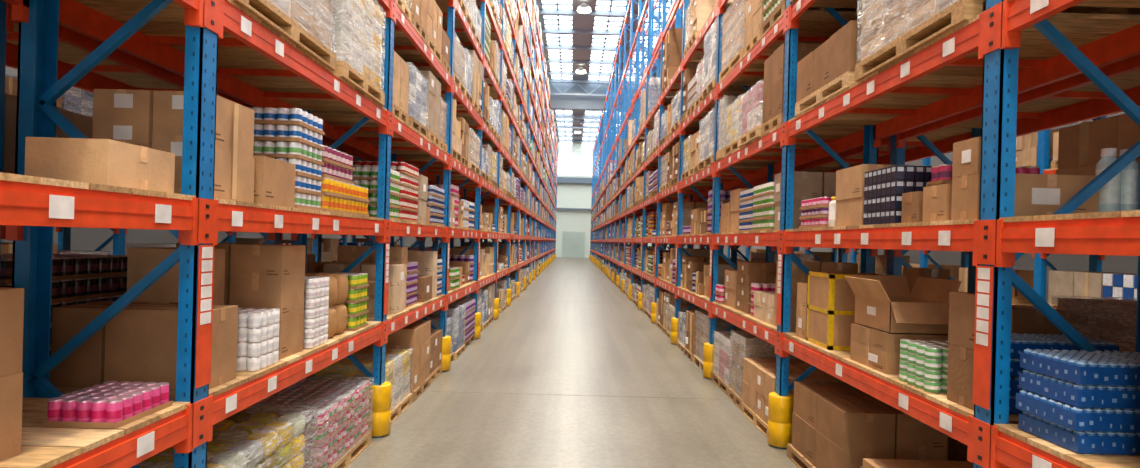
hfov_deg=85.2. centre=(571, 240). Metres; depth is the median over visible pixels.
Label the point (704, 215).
cardboard boxes
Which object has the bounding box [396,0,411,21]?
load
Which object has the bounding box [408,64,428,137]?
load
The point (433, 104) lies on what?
cardboard boxes
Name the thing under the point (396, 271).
cardboard boxes
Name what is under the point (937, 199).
cardboard box
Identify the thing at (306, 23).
load
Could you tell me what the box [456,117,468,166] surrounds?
cardboard boxes
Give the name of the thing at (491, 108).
packaged goods
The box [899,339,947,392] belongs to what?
canned goods
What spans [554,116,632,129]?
roof truss
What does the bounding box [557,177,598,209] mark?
trim
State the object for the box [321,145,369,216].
canned goods
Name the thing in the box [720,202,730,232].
cardboard boxes
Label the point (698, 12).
packaged goods
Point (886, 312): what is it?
open cardboard box
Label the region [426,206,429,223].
cardboard boxes
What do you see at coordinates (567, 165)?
window
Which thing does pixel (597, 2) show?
window
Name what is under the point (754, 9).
cardboard boxes
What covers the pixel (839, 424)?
cardboard boxes
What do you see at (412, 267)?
canned goods
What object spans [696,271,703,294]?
cardboard boxes
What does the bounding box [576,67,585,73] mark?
lamp
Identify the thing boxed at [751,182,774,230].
canned goods
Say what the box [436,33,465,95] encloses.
load
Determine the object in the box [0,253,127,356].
canned goods
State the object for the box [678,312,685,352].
load
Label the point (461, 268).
cardboard boxes
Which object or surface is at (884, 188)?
stack
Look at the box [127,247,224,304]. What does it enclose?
cardboard boxes
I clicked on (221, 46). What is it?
rack
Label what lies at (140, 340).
cardboard box
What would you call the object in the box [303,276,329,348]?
stack
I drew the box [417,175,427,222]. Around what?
cardboard boxes
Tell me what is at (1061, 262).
wall
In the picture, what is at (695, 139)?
cardboard boxes
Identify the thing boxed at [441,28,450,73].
cardboard boxes
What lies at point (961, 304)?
cardboard boxes
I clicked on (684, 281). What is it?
cardboard boxes
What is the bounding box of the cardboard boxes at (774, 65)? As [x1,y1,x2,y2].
[761,43,844,134]
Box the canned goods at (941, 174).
[928,164,1039,185]
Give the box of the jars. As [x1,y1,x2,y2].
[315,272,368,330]
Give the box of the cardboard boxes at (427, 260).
[407,250,437,298]
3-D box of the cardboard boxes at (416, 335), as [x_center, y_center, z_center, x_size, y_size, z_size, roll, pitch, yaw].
[-2.369,1.528,8.080,0.867,0.895,0.870,2,0,0]
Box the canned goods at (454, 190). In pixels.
[428,184,459,226]
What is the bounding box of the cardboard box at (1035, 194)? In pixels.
[1014,173,1098,216]
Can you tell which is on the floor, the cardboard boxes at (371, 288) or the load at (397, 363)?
the load at (397, 363)
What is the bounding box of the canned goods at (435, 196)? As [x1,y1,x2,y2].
[427,185,444,225]
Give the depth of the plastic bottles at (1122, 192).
3.33 m
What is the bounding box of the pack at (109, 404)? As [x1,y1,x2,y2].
[42,381,172,428]
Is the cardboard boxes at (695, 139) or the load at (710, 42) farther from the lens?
the cardboard boxes at (695, 139)
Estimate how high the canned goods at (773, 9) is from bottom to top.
0.803 m
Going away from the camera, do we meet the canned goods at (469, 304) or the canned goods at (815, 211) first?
the canned goods at (815, 211)
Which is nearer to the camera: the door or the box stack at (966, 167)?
the box stack at (966, 167)
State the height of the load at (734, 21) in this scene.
0.976 m
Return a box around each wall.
[1,66,469,254]
[483,142,668,257]
[668,112,1137,302]
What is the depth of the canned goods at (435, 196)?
8.80 m
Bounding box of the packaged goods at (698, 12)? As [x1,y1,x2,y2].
[591,0,734,338]
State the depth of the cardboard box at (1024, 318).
3.78 m
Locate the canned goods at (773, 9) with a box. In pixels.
[760,0,861,36]
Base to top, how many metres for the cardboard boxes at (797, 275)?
0.712 m
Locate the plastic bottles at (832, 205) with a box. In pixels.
[828,197,835,226]
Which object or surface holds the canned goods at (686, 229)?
in the rack at (1011, 48)
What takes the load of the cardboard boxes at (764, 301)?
in the rack at (1011, 48)
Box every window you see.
[542,0,571,138]
[558,155,598,175]
[584,1,626,139]
[619,0,673,114]
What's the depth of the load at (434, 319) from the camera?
10.04 m
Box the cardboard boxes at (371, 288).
[367,280,389,317]
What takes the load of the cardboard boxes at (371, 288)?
in the rack at (221, 46)
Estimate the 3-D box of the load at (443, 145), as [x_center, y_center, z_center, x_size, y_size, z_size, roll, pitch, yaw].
[-2.298,-1.714,9.115,0.833,0.741,0.562,2,0,0]
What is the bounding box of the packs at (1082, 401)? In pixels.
[1016,349,1139,454]
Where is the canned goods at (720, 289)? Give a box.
[714,284,724,303]
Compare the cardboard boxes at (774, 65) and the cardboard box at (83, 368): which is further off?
the cardboard boxes at (774, 65)
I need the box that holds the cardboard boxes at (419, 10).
[409,0,427,41]
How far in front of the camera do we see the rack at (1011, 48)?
4.43 m
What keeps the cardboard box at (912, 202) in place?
in the rack at (1011, 48)
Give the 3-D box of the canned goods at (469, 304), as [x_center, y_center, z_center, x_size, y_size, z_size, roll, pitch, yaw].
[-2.375,1.565,11.904,0.857,0.821,1.282,2,0,0]
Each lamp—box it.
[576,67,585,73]
[577,3,590,12]
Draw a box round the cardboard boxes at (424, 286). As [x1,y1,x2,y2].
[417,275,431,301]
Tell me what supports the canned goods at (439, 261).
in the rack at (221, 46)
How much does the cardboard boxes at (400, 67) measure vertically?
0.694 m
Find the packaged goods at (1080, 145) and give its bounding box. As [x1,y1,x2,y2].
[635,8,1139,467]
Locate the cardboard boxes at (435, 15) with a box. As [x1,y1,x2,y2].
[427,0,442,62]
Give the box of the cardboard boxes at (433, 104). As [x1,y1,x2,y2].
[416,70,440,146]
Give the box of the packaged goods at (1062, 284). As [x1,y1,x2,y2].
[749,129,1136,309]
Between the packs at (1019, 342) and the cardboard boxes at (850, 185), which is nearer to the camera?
the packs at (1019, 342)
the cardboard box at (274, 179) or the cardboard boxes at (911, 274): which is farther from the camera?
the cardboard boxes at (911, 274)
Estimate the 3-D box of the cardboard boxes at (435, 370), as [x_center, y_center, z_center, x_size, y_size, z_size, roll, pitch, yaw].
[-2.381,1.652,8.970,0.848,0.647,0.850,2,0,0]
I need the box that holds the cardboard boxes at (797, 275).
[775,261,857,328]
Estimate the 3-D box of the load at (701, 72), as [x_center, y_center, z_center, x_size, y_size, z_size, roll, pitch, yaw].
[2.662,-2.771,10.890,0.847,0.761,0.694,2,0,0]
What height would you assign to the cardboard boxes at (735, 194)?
0.599 m
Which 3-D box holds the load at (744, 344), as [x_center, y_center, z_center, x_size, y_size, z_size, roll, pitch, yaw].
[2.537,1.656,7.990,0.859,0.904,0.694,2,0,0]
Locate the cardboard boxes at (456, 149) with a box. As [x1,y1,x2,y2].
[441,96,461,161]
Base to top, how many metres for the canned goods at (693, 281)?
0.350 m
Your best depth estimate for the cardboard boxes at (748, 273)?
7.87 m
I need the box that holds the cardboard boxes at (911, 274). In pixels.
[903,267,949,293]
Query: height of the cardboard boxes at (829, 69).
0.524 m
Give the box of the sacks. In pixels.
[305,273,347,338]
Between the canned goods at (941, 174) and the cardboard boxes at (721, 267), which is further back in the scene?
the cardboard boxes at (721, 267)
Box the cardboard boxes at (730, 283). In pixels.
[724,270,736,308]
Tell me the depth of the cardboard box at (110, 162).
2.62 m
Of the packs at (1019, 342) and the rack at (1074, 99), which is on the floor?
the rack at (1074, 99)
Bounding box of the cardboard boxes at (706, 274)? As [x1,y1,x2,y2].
[703,265,709,297]
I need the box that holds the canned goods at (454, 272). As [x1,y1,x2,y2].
[449,267,459,289]
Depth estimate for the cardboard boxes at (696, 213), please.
11.20 m
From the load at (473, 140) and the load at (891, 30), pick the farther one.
the load at (473, 140)
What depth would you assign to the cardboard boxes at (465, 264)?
11.79 m
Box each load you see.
[137,404,317,467]
[234,0,336,70]
[239,376,373,467]
[307,347,413,423]
[331,0,385,105]
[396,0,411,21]
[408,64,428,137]
[419,315,453,360]
[429,304,465,359]
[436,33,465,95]
[440,99,446,151]
[463,49,472,104]
[468,129,480,174]
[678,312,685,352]
[681,136,690,179]
[693,310,746,368]
[695,58,704,107]
[697,109,714,170]
[702,19,754,98]
[711,330,743,395]
[716,95,739,159]
[719,0,747,81]
[723,96,742,156]
[728,330,800,409]
[738,81,763,146]
[854,0,1127,80]
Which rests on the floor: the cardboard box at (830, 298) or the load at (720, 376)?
the load at (720, 376)
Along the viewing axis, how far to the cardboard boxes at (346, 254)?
7.30 m
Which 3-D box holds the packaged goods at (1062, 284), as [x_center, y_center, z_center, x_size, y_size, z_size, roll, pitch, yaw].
[7.676,-2.524,12.639,0.850,9.540,24.902,2,0,0]
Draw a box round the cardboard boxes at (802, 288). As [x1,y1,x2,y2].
[796,282,807,339]
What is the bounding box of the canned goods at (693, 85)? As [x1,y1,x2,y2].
[686,74,697,116]
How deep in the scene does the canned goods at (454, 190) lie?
10.47 m
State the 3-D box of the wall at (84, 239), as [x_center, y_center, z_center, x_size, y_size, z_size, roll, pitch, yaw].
[-11.958,-5.435,34.000,0.200,14.300,86.000,2,0,0]
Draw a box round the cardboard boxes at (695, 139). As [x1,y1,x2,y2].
[689,129,700,174]
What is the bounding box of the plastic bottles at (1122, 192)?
[1095,148,1139,211]
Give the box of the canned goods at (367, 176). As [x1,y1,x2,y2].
[352,166,400,219]
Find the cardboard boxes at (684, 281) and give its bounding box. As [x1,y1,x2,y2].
[680,256,724,288]
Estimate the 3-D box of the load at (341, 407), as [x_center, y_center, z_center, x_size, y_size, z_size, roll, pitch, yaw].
[-2.393,1.653,5.475,0.889,0.645,1.274,2,0,0]
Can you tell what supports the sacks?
on the rack at (221, 46)
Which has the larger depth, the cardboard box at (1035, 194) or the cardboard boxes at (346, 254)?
the cardboard boxes at (346, 254)
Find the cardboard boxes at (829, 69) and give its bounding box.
[795,20,861,115]
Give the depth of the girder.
47.20 m
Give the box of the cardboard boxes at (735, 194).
[730,188,751,231]
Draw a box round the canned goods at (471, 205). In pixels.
[468,202,474,228]
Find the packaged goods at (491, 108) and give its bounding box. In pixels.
[449,0,557,331]
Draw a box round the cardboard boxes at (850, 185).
[836,164,919,225]
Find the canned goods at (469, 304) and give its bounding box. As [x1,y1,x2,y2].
[450,298,475,344]
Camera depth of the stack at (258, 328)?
3.87 m
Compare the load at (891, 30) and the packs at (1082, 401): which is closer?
the packs at (1082, 401)
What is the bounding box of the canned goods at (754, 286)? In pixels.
[749,283,775,316]
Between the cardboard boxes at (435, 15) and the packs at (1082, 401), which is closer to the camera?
the packs at (1082, 401)
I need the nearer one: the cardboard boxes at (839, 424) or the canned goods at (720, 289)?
the cardboard boxes at (839, 424)
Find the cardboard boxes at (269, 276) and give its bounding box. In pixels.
[176,243,305,359]
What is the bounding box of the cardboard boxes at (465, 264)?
[449,261,469,283]
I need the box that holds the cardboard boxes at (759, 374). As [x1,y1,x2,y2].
[741,358,843,436]
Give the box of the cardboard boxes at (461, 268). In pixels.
[449,266,462,285]
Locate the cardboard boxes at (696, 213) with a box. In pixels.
[690,209,707,233]
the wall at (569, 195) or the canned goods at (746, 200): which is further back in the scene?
the wall at (569, 195)
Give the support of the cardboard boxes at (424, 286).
in the rack at (221, 46)
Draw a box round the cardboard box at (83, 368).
[50,301,147,387]
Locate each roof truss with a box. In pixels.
[549,80,634,96]
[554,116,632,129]
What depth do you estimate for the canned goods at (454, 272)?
10.33 m
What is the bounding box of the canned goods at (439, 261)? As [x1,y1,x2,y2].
[437,259,442,296]
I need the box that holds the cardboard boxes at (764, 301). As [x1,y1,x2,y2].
[754,291,775,324]
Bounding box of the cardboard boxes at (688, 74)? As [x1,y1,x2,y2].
[681,68,697,121]
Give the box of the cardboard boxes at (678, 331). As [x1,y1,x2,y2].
[676,311,685,345]
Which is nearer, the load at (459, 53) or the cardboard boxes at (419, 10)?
the cardboard boxes at (419, 10)
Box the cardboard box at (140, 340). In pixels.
[104,303,237,390]
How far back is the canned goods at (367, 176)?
6.51 m
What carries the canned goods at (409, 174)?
in the rack at (221, 46)
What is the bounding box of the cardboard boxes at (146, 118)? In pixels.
[92,89,254,202]
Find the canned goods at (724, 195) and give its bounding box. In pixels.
[706,190,730,233]
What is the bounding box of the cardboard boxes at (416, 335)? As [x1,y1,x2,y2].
[364,320,430,401]
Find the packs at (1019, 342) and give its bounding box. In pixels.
[1009,333,1118,413]
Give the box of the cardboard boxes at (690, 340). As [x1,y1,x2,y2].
[684,310,696,360]
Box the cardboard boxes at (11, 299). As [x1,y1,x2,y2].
[0,287,23,460]
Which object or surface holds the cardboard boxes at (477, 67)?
in the rack at (221, 46)
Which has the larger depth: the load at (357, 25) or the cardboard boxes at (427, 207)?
the cardboard boxes at (427, 207)
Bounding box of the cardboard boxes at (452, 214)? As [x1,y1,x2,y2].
[449,197,454,226]
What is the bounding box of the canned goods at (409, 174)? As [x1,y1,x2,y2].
[353,161,419,222]
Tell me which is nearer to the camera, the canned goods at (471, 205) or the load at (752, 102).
the load at (752, 102)
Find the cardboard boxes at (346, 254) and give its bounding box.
[337,246,407,307]
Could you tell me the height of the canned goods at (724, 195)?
0.701 m
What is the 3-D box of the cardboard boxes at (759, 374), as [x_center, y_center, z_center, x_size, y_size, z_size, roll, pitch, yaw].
[2.524,1.777,7.055,0.877,0.662,1.120,2,0,0]
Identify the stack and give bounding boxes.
[236,307,279,371]
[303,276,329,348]
[863,165,931,224]
[951,137,980,219]
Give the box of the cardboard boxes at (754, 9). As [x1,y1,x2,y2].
[744,0,763,54]
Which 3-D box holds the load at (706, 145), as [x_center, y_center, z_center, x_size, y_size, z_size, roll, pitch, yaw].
[2.621,-1.638,10.205,0.868,0.854,1.124,2,0,0]
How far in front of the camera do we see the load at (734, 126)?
8.53 m
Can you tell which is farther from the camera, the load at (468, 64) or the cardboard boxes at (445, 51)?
the load at (468, 64)
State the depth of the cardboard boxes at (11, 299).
2.31 m
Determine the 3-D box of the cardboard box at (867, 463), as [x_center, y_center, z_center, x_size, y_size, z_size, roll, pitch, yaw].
[2.541,1.857,4.000,0.880,0.505,1.200,2,0,0]
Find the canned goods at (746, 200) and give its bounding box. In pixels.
[738,188,753,231]
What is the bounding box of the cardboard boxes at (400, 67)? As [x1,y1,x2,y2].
[312,51,408,124]
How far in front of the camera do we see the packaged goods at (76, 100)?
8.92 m
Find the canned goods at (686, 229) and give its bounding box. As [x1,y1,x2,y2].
[682,226,690,234]
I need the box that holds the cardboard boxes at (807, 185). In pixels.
[774,171,835,229]
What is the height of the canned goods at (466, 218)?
0.526 m
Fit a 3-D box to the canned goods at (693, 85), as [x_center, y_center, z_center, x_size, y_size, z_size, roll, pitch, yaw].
[2.661,-2.713,11.699,0.847,0.646,0.872,2,0,0]
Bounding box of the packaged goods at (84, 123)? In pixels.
[3,95,519,400]
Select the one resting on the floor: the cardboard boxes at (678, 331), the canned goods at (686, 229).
the cardboard boxes at (678, 331)
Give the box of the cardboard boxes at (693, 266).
[688,261,735,290]
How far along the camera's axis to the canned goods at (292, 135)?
4.39 m
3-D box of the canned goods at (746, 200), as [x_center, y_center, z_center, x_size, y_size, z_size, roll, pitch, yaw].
[2.588,-0.379,7.994,0.702,0.542,0.702,2,0,0]
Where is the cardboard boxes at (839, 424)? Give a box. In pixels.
[787,381,947,467]
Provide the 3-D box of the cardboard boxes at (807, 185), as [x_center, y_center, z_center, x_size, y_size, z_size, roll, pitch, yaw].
[2.624,-0.415,6.680,0.789,0.616,0.365,2,0,0]
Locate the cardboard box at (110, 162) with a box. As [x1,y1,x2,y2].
[25,137,174,192]
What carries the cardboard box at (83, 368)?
in the rack at (221, 46)
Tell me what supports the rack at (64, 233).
on the floor
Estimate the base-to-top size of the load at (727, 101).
0.906 m
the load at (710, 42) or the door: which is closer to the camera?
the load at (710, 42)
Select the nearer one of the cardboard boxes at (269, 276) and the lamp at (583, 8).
the cardboard boxes at (269, 276)
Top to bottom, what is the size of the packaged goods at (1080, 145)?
6.942 m
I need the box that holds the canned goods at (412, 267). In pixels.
[406,261,418,306]
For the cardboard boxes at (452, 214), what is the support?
in the rack at (221, 46)
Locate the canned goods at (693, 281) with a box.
[691,273,695,292]
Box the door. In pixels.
[562,231,584,257]
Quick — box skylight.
[536,0,689,142]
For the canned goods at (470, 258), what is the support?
in the rack at (221, 46)
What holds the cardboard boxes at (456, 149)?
in the rack at (221, 46)
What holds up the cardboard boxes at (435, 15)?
in the rack at (221, 46)
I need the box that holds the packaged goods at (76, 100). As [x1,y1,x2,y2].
[1,75,399,262]
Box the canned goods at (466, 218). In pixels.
[459,199,469,228]
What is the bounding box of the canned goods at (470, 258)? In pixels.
[438,254,473,281]
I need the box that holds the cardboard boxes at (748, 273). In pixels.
[736,261,776,313]
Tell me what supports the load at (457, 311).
on the floor
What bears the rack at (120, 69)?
on the floor
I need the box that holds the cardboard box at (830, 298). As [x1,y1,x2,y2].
[806,271,893,350]
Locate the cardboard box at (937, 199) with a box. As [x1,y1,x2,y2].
[922,184,951,221]
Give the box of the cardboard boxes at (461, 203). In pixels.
[458,200,463,227]
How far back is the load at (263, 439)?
4.17 m
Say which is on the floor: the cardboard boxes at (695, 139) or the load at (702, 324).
the load at (702, 324)
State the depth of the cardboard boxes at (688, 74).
12.21 m
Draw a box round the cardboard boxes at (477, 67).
[467,50,482,116]
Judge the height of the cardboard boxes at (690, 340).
0.810 m
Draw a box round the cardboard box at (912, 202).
[901,191,922,222]
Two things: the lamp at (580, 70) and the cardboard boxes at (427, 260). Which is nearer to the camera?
the cardboard boxes at (427, 260)
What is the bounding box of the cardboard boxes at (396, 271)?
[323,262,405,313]
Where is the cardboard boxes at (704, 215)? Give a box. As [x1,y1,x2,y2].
[700,210,707,233]
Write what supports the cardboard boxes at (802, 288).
in the rack at (1011, 48)
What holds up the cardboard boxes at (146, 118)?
in the rack at (221, 46)
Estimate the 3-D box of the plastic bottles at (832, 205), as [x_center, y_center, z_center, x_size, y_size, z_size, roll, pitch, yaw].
[2.377,-0.244,5.300,0.360,0.260,0.100,2,0,0]
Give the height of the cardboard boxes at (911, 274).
0.720 m
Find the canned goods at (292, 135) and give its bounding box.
[247,107,324,210]
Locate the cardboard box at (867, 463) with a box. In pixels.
[863,458,972,467]
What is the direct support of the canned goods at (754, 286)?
in the rack at (1011, 48)
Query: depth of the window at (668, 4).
37.26 m
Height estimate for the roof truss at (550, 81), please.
1.120 m
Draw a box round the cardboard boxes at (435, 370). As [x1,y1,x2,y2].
[429,329,442,383]
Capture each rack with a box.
[0,0,538,380]
[0,0,557,467]
[55,227,415,254]
[589,0,1139,467]
[603,0,1139,292]
[727,116,1118,305]
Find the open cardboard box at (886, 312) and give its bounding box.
[845,275,961,373]
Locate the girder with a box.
[549,83,645,111]
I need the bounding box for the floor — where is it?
[347,257,797,467]
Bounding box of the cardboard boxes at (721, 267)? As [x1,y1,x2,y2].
[718,264,737,284]
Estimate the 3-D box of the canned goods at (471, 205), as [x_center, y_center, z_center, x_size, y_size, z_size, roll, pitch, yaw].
[-2.300,-0.503,12.184,0.702,0.526,0.562,2,0,0]
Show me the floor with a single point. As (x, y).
(569, 348)
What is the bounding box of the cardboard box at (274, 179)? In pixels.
[253,156,295,207]
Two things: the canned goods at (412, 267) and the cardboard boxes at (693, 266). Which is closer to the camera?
the canned goods at (412, 267)
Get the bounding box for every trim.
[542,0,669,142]
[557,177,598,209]
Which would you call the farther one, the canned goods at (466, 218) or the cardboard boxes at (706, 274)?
the canned goods at (466, 218)
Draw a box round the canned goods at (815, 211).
[799,197,831,227]
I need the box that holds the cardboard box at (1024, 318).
[1011,305,1065,334]
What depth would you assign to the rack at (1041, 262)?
9.51 m
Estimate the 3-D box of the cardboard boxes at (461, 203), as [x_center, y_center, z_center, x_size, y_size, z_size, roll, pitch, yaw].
[-2.348,-0.483,11.070,0.791,0.482,0.360,2,0,0]
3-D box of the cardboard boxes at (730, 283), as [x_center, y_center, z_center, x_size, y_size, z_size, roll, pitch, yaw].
[2.604,0.680,8.760,0.768,0.508,0.585,2,0,0]
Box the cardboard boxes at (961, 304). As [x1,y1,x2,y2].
[947,291,974,410]
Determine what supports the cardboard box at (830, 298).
in the rack at (1011, 48)
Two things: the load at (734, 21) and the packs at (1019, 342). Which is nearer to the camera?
the packs at (1019, 342)
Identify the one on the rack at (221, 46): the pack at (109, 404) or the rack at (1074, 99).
the pack at (109, 404)
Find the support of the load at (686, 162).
on the rack at (1011, 48)
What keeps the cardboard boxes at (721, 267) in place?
in the rack at (1011, 48)
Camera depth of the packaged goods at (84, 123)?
3.68 m

